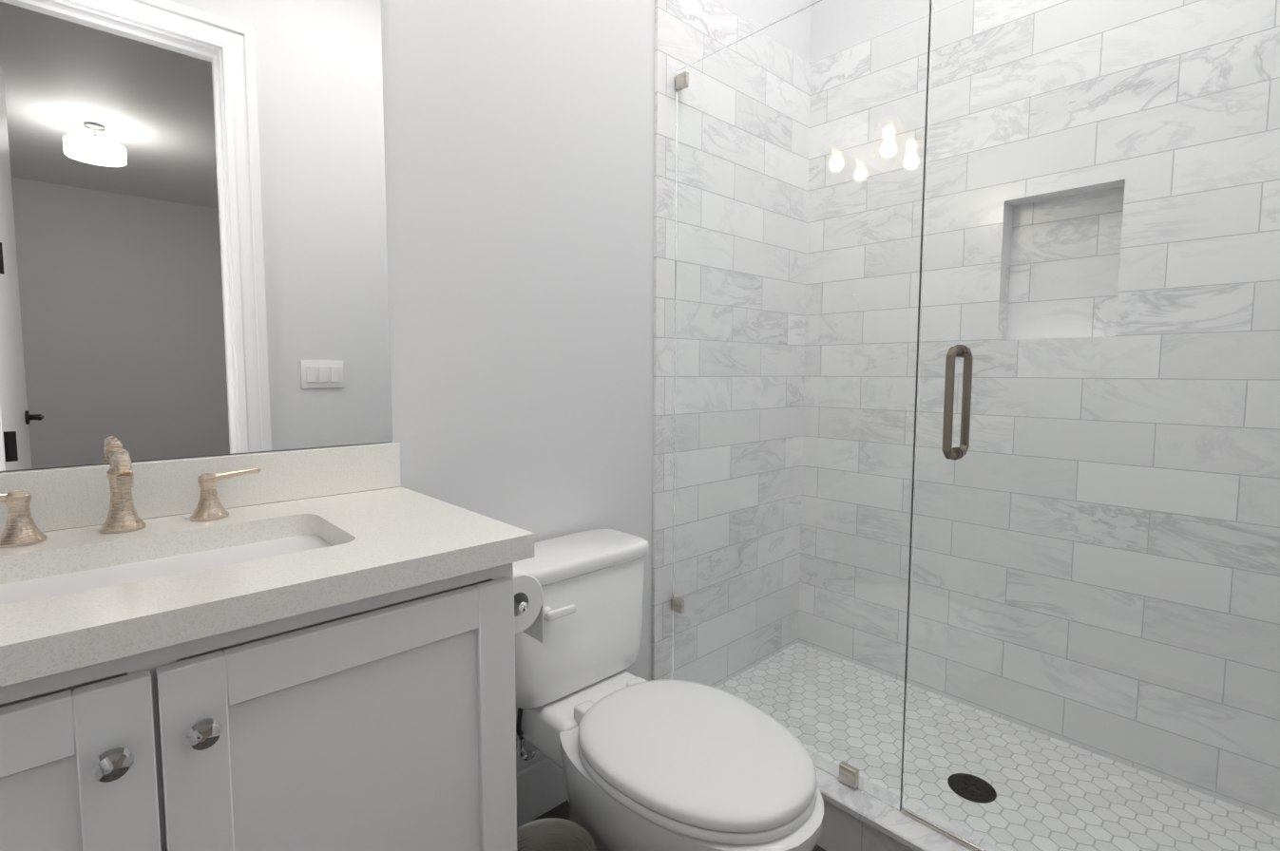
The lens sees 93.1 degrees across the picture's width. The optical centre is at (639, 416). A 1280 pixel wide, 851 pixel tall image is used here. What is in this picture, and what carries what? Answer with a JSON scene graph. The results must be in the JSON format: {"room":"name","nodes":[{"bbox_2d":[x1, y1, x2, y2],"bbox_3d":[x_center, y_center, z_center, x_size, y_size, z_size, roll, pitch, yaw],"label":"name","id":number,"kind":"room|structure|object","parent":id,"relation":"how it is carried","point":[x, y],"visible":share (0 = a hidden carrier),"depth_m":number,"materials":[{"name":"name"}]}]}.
{"room":"bathroom","nodes":[
{"label":"bathroom","id":0,"kind":"room"},
{"bbox_2d":[0,0,812,761],"bbox_3d":[-0.243,-0.426,1.553,2.672,2.900,0.100,-4,6,-43],"label":"wall","id":1,"kind":"structure","parent":0,"point":[519,137],"depth_m":1.46,"materials":[{"name":"white paint"}]},
{"bbox_2d":[0,0,392,471],"bbox_3d":[-0.808,-0.438,0.946,0.808,1.021,0.006,-4,6,-43],"label":"mirror","id":2,"kind":"object","parent":1,"relation":"attached to","point":[193,241],"visible":1,"depth_m":1.01,"materials":[{"name":"silver mirror"}]},
{"bbox_2d":[515,749,567,827],"bbox_3d":[-0.237,0.942,1.582,0.760,0.168,0.016,-4,6,-43],"label":"baseboard","id":3,"kind":"structure","parent":1,"relation":"attached to","point":[541,789],"depth_m":1.55,"materials":[{"name":"white paint"}]},
{"bbox_2d":[651,0,759,680],"bbox_3d":[0.333,-0.144,2.039,0.796,2.270,0.012,-4,6,-43],"label":"wall tile","id":4,"kind":"structure","parent":1,"relation":"attached to","point":[687,32],"depth_m":1.78,"materials":[{"name":"tile"}]},
{"bbox_2d":[533,800,826,850],"bbox_3d":[0.310,1.096,1.070,2.672,0.060,1.730,-4,6,-43],"label":"floor","id":5,"kind":"structure","parent":0,"point":[560,811],"depth_m":1.56,"materials":[{"name":"tile"}]},
{"bbox_2d":[0,441,543,850],"bbox_3d":[-0.593,0.564,0.864,0.921,1.026,0.530,-4,6,-43],"label":"bathroom vanity","id":6,"kind":"object","parent":5,"relation":"on","point":[306,650],"visible":1,"depth_m":0.76,"materials":[{"name":"white paint"}]},
{"bbox_2d":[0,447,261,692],"bbox_3d":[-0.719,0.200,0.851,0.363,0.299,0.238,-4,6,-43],"label":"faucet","id":7,"kind":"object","parent":6,"relation":"on","point":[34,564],"depth_m":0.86,"materials":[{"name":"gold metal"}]},
{"bbox_2d":[516,818,597,850],"bbox_3d":[-0.173,0.929,1.111,0.190,0.264,0.190,-4,6,-43],"label":"trash can","id":8,"kind":"object","parent":5,"relation":"on","point":[551,834],"visible":0.83,"depth_m":1.18,"materials":[{"name":"silver metal"}]},
{"bbox_2d":[512,529,823,850],"bbox_3d":[0.013,0.687,1.272,0.404,0.723,0.778,-4,6,-43],"label":"toilet","id":9,"kind":"object","parent":5,"relation":"on","point":[665,765],"visible":0.9,"depth_m":1.20,"materials":[{"name":"white ceramic"}]},
{"bbox_2d":[815,767,972,850],"bbox_3d":[0.604,0.971,1.351,0.126,0.150,1.486,-4,6,-43],"label":"curb","id":10,"kind":"object","parent":5,"relation":"on","point":[856,820],"visible":0.19,"depth_m":1.38,"materials":[{"name":"stone"}]},
{"bbox_2d":[671,0,1279,850],"bbox_3d":[0.614,-0.031,1.281,0.117,1.858,1.484,-4,6,-43],"label":"glass","id":11,"kind":"object","parent":10,"relation":"on","point":[1084,623],"visible":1,"depth_m":1.19,"materials":[{"name":"clear glass"}]},
{"bbox_2d":[902,695,906,783],"bbox_3d":[0.889,0.986,1.620,0.665,0.082,1.486,-4,6,-43],"label":"pan","id":12,"kind":"object","parent":5,"relation":"on","point":[905,732],"depth_m":1.75,"materials":[{"name":"tile"}]},
{"bbox_3d":[1.287,-0.439,1.802,0.100,2.900,1.630,-4,6,-43],"label":"wall","id":13,"kind":"structure","parent":0,"visible":0},
{"bbox_2d":[906,25,931,681],"bbox_3d":[1.172,-0.124,1.801,0.100,2.270,1.510,-4,6,-43],"label":"wall tile","id":14,"kind":"structure","parent":13,"relation":"attached to","point":[919,346],"depth_m":1.99,"materials":[{"name":"stone"}]}
]}

